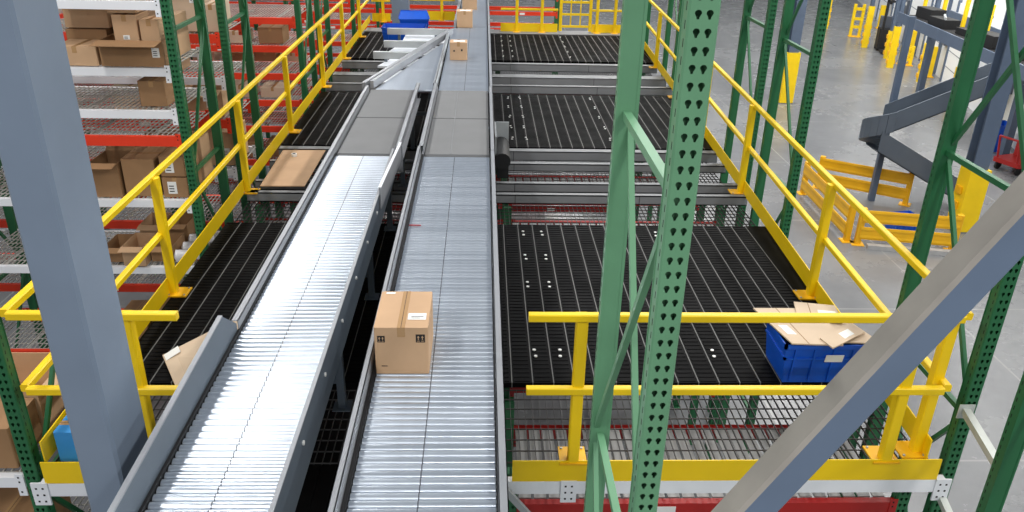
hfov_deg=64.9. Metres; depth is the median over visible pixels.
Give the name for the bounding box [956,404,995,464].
spacer
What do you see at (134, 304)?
cardboard box
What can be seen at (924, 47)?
guard
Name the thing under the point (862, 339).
flattened cardboard
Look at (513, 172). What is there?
deck
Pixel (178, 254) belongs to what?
roll
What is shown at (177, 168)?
cardboard box
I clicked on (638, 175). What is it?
rack
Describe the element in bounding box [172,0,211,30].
cardboard box
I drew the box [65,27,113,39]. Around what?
cardboard box
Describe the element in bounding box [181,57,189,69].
cardboard box
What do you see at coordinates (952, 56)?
door
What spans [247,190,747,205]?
support beam
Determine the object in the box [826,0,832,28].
guard
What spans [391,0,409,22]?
steel column
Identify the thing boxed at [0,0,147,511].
steel column
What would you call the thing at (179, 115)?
rack
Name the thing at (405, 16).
tote
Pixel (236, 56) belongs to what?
cardboard box
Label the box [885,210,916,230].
tote
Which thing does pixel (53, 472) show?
guardrail
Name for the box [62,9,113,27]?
cardboard box
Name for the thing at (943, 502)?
spacer
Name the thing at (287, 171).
flattened cardboard
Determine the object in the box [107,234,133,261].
cardboard box
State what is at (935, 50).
bollard
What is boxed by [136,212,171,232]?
cardboard box
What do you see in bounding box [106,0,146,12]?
cardboard box
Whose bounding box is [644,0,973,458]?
guardrail
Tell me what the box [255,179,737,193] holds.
support beam
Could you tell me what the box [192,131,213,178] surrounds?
cardboard box
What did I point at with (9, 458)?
cardboard box
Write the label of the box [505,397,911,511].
rack
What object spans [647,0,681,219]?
frame
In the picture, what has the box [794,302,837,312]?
flattened cardboard
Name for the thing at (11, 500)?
cardboard box
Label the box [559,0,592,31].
safety gate
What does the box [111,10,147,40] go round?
cardboard box
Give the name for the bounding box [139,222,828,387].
platform
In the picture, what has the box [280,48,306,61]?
cardboard box
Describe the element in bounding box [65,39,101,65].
cardboard box
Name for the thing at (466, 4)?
cardboard box
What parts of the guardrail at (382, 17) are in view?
rail, post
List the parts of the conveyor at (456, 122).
rail, rail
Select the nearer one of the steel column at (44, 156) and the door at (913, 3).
the steel column at (44, 156)
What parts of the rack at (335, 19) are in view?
post, post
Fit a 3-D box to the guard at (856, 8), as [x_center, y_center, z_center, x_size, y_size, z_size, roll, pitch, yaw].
[17.547,-11.973,40.958,0.600,1.600,0.500,6,26,11]
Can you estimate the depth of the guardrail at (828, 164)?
19.61 m
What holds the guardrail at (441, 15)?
attached to the steel column at (397, 5)
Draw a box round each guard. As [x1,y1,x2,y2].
[779,52,800,102]
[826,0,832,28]
[847,4,866,37]
[860,6,874,47]
[883,30,892,58]
[885,26,901,67]
[896,46,915,65]
[915,43,925,81]
[948,165,991,231]
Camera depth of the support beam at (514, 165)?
10.35 m
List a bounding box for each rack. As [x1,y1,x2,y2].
[0,0,233,351]
[0,0,270,291]
[0,317,90,511]
[58,0,318,279]
[59,0,334,219]
[190,0,363,167]
[221,0,559,111]
[255,204,725,459]
[274,173,705,407]
[392,162,642,219]
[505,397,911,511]
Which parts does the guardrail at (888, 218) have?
plate, post, ribbed rail, ribbed rail, post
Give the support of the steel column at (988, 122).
on the floor
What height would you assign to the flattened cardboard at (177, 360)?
0.282 m
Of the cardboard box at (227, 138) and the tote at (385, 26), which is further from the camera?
the tote at (385, 26)
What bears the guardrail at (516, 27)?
on the support beam at (368, 29)
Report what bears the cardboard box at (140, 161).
on the rack at (179, 115)
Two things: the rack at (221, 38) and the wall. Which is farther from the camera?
the wall
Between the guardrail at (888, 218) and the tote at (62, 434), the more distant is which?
the guardrail at (888, 218)
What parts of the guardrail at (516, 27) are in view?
post, rail, post, post, rail, post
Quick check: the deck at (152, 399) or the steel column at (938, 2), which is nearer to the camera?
the deck at (152, 399)
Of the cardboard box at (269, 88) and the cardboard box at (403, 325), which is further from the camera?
the cardboard box at (269, 88)
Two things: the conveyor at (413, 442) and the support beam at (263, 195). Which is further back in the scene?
the support beam at (263, 195)
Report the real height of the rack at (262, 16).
7.000 m
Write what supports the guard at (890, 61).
on the floor
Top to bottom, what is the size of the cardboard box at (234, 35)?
0.186 m
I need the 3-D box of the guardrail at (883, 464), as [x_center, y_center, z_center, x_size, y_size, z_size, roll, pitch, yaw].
[1.375,0.853,4.937,2.730,1.208,0.179,0,25,-2]
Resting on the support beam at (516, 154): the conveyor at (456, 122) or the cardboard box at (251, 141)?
the conveyor at (456, 122)
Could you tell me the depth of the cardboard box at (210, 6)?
9.23 m
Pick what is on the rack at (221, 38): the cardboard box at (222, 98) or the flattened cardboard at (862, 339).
the cardboard box at (222, 98)
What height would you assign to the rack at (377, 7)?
6.000 m
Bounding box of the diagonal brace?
[711,171,1023,511]
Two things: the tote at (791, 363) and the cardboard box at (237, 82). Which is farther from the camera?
the cardboard box at (237, 82)
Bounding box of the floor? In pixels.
[0,0,1023,511]
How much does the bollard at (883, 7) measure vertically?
1.200 m
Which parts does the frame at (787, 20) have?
post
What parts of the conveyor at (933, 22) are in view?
leg, rail, rail, leg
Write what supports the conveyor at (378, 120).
on the support beam at (516, 154)
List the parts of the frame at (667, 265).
post, post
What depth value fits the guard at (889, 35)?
35.87 m
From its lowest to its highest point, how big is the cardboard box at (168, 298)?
0.422 m
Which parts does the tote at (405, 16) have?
lid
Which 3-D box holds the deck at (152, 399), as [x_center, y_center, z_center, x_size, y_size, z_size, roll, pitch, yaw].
[-0.107,1.149,5.493,5.539,0.018,0.804,0,25,-2]
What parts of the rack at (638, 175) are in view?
post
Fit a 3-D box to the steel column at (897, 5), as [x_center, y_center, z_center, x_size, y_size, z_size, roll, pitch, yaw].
[16.862,-11.238,35.093,0.210,5.200,0.210,0,25,-2]
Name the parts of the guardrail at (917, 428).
post, post, plate, post, plate, rail, post, plate, post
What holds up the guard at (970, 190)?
on the steel column at (988, 122)
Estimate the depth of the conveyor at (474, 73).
12.34 m
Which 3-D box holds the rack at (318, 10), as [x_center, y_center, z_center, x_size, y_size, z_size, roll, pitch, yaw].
[-6.040,-3.560,15.356,5.100,7.000,1.070,0,25,-2]
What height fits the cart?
0.976 m
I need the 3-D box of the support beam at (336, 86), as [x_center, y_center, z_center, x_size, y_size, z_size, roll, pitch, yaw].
[-0.201,-2.952,14.251,6.096,0.140,0.122,0,25,-2]
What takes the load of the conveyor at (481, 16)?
on the platform at (512, 48)
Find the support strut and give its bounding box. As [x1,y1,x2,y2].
[496,485,530,511]
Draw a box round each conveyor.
[107,142,402,511]
[326,146,508,511]
[330,83,420,186]
[362,29,452,115]
[419,83,494,156]
[438,25,492,92]
[454,0,489,28]
[896,0,1023,154]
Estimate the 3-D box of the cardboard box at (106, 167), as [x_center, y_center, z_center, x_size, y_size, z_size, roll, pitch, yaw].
[-4.185,-0.884,8.438,0.300,0.420,0.661,0,25,-2]
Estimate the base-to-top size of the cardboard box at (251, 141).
0.250 m
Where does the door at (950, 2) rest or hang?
in the wall
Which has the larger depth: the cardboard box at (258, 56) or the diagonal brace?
the cardboard box at (258, 56)
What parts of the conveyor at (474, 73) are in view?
rail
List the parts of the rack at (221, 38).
plate, plate, plate, post, plate, plate, plate, plate, post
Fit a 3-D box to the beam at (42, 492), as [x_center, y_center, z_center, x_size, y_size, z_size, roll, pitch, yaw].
[-0.072,1.484,5.129,5.800,0.170,0.064,0,25,-2]
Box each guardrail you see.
[0,0,369,461]
[4,310,178,483]
[371,0,390,22]
[413,0,454,20]
[501,0,621,33]
[512,312,966,480]
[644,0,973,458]
[797,161,855,242]
[812,155,914,206]
[850,207,964,249]
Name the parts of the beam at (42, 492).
connector plate, connector plate, connector plate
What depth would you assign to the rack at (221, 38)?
10.07 m
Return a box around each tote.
[53,415,77,460]
[381,23,426,39]
[398,10,429,27]
[765,323,863,381]
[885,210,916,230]
[993,120,1006,151]
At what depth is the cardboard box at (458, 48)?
12.68 m
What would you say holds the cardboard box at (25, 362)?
on the rack at (12, 397)
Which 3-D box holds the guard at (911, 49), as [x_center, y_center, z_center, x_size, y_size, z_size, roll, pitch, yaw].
[17.009,-8.651,34.761,0.600,0.800,0.500,6,26,11]
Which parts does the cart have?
handle, panel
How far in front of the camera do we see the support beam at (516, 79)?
14.86 m
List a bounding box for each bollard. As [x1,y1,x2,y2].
[875,5,885,28]
[907,30,916,56]
[927,46,938,77]
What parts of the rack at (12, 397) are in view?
plate, post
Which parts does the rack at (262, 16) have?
plate, plate, post, post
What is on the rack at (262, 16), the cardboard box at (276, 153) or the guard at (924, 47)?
the cardboard box at (276, 153)
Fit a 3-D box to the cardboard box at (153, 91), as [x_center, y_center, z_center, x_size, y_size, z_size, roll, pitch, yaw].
[-3.568,-1.675,8.127,0.260,0.252,0.322,0,25,-2]
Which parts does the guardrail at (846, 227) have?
post, ribbed rail, ribbed rail, plate, post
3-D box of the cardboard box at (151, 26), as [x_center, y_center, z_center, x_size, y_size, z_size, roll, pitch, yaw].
[-3.466,-2.119,7.879,0.180,0.422,0.322,0,25,-2]
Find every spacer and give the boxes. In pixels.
[937,497,952,511]
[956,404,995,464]
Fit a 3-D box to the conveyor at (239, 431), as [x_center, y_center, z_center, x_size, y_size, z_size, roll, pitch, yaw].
[-1.411,0.380,5.800,0.740,0.936,5.770,0,25,-2]
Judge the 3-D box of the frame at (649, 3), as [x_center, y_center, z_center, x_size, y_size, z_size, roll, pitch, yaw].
[3.147,-5.329,19.376,0.120,7.200,1.070,0,25,-2]
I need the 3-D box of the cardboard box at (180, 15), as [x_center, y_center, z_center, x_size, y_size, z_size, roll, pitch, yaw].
[-3.571,-2.301,8.309,0.340,0.402,0.382,0,25,-2]
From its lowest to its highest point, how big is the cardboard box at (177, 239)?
0.175 m
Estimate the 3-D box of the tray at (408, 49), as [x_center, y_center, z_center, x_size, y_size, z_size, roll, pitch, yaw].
[-1.737,-3.625,14.260,0.956,0.030,0.800,0,25,-2]
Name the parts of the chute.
leg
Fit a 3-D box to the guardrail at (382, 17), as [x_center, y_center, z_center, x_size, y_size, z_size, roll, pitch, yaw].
[-3.264,-6.356,19.981,0.460,1.073,0.179,0,25,-2]
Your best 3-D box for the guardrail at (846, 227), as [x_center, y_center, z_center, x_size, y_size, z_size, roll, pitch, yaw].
[7.217,-1.313,18.524,0.260,0.820,3.162,1,25,0]
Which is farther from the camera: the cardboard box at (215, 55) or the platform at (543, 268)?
the cardboard box at (215, 55)
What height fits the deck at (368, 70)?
0.018 m
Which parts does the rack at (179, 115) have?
post, plate, plate, plate, plate, post, plate, plate, plate, plate, post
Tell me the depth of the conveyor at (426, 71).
11.80 m
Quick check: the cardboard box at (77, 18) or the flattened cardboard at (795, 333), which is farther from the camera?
the cardboard box at (77, 18)
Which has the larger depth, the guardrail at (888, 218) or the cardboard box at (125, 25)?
the guardrail at (888, 218)
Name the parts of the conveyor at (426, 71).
diagonal rail, diagonal rail, rail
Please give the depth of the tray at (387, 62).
13.23 m
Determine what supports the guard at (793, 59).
on the steel column at (795, 35)
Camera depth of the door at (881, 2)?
46.31 m
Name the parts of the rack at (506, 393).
post, post, post, plate, post, post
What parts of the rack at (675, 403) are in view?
post, post, post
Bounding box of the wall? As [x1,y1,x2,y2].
[858,0,1018,148]
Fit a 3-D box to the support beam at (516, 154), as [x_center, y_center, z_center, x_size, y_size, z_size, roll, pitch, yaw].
[-0.158,-1.369,10.851,5.870,0.130,0.142,0,25,-2]
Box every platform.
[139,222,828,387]
[281,92,712,149]
[346,32,653,64]
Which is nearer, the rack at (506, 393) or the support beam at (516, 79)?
the rack at (506, 393)
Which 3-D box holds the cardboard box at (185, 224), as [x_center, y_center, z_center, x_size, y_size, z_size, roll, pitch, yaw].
[-3.794,-0.316,9.268,0.230,0.225,0.492,0,25,-2]
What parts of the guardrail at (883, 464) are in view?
plate, post, rail, rail, plate, post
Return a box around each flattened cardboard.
[163,321,237,384]
[260,150,325,186]
[753,308,842,345]
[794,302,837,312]
[820,324,864,348]
[830,323,870,343]
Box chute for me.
[858,16,991,200]
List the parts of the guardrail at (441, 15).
rail, post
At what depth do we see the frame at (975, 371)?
5.09 m
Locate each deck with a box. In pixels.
[55,390,907,463]
[235,161,755,225]
[326,69,651,95]
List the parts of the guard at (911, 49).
post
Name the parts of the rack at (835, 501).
post, post, plate, label plate, post, plate, post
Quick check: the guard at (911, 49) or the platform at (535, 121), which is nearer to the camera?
the platform at (535, 121)
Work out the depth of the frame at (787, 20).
8.63 m
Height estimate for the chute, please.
4.350 m
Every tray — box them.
[378,59,418,67]
[390,46,437,55]
[403,35,444,44]
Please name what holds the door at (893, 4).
in the wall
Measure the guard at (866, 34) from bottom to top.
1.900 m
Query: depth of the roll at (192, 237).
9.06 m
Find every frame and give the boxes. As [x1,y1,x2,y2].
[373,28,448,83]
[584,0,720,511]
[634,1,651,175]
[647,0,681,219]
[706,0,777,411]
[716,0,831,453]
[854,0,1023,511]
[976,372,1023,511]
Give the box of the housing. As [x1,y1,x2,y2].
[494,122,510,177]
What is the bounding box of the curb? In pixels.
[866,243,949,255]
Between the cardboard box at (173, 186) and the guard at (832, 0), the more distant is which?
the guard at (832, 0)
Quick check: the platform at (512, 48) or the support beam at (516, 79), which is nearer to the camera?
the support beam at (516, 79)
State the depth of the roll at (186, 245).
8.86 m
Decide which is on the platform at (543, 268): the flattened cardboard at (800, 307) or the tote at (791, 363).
the tote at (791, 363)
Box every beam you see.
[30,475,951,504]
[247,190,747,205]
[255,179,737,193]
[269,159,725,172]
[278,146,717,162]
[326,82,671,95]
[332,72,665,86]
[342,60,656,72]
[364,27,619,35]
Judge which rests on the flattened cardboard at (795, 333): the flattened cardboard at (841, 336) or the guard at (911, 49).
the flattened cardboard at (841, 336)
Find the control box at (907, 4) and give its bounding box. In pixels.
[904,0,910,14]
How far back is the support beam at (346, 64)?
15.91 m
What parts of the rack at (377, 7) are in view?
post, post, post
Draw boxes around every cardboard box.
[0,352,64,429]
[0,398,42,467]
[0,488,71,511]
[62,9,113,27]
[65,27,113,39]
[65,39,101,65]
[88,34,180,66]
[90,146,134,196]
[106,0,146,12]
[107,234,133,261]
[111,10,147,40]
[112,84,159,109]
[117,233,155,265]
[120,146,167,195]
[124,300,152,338]
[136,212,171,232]
[137,76,174,105]
[138,14,164,40]
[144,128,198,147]
[148,10,190,54]
[150,233,184,260]
[158,147,198,176]
[159,297,170,309]
[161,169,202,196]
[169,212,195,241]
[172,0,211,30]
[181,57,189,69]
[185,85,228,116]
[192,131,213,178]
[193,52,221,59]
[205,0,231,31]
[207,119,248,164]
[229,27,253,42]
[232,52,242,60]
[235,80,258,96]
[247,135,263,156]
[254,52,279,60]
[257,24,288,43]
[260,81,290,97]
[266,135,287,156]
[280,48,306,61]
[374,291,432,373]
[450,39,466,59]
[457,9,472,27]
[462,0,476,9]
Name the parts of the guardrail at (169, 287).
post, rail, plate, post, plate, post, plate, post, post, post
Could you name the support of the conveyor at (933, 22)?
on the floor
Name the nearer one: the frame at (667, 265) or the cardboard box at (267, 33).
the frame at (667, 265)
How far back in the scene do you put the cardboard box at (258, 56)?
14.93 m
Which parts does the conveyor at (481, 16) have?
rail, rail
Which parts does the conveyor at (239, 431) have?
rail, leg, leg, guide plate, leg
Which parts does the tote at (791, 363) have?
label plate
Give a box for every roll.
[174,249,199,261]
[182,242,208,249]
[188,234,214,243]
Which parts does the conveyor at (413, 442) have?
rail, rail, rail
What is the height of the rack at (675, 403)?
3.420 m
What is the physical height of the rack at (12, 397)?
4.700 m
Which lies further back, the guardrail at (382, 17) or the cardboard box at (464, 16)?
the guardrail at (382, 17)
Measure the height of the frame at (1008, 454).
4.700 m
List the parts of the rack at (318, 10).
post, post, post, post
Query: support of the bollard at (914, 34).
on the floor
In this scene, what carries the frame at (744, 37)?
on the floor
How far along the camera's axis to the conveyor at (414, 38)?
14.18 m
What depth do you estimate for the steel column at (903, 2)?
33.29 m
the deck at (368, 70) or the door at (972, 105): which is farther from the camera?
the door at (972, 105)
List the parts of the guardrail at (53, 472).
rail, rail, post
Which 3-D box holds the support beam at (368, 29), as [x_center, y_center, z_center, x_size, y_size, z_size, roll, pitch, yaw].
[-0.270,-5.274,19.310,6.417,0.200,0.552,0,25,-2]
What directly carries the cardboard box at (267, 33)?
on the rack at (262, 16)
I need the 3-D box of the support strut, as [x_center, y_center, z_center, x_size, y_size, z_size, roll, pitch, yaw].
[0.105,1.640,5.123,0.416,0.700,0.080,0,25,-2]
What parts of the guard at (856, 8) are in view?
post, post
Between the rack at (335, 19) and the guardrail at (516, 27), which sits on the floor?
the rack at (335, 19)
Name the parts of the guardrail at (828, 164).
post, ribbed rail, ribbed rail, plate, post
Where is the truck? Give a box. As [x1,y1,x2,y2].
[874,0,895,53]
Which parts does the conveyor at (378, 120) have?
rail, leg, rail, leg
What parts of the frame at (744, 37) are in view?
post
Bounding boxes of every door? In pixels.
[875,0,889,19]
[890,3,901,26]
[901,0,923,54]
[918,0,952,73]
[939,0,971,81]
[968,16,1001,110]
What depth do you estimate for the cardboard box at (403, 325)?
4.62 m
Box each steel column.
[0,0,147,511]
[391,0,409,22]
[778,0,807,103]
[890,0,900,30]
[896,0,905,26]
[926,0,941,42]
[949,0,1023,232]
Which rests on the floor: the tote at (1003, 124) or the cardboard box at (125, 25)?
the tote at (1003, 124)
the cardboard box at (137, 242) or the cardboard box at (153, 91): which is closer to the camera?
the cardboard box at (153, 91)
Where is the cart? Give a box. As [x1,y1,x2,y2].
[993,135,1021,175]
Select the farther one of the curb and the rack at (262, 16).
the curb
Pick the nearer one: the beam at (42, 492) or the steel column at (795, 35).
the beam at (42, 492)
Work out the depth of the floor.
20.19 m
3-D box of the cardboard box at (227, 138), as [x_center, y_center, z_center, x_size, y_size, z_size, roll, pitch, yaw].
[-3.595,-1.437,10.147,0.362,0.422,0.583,0,25,-2]
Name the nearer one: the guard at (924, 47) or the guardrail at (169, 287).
the guardrail at (169, 287)
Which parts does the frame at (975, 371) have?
post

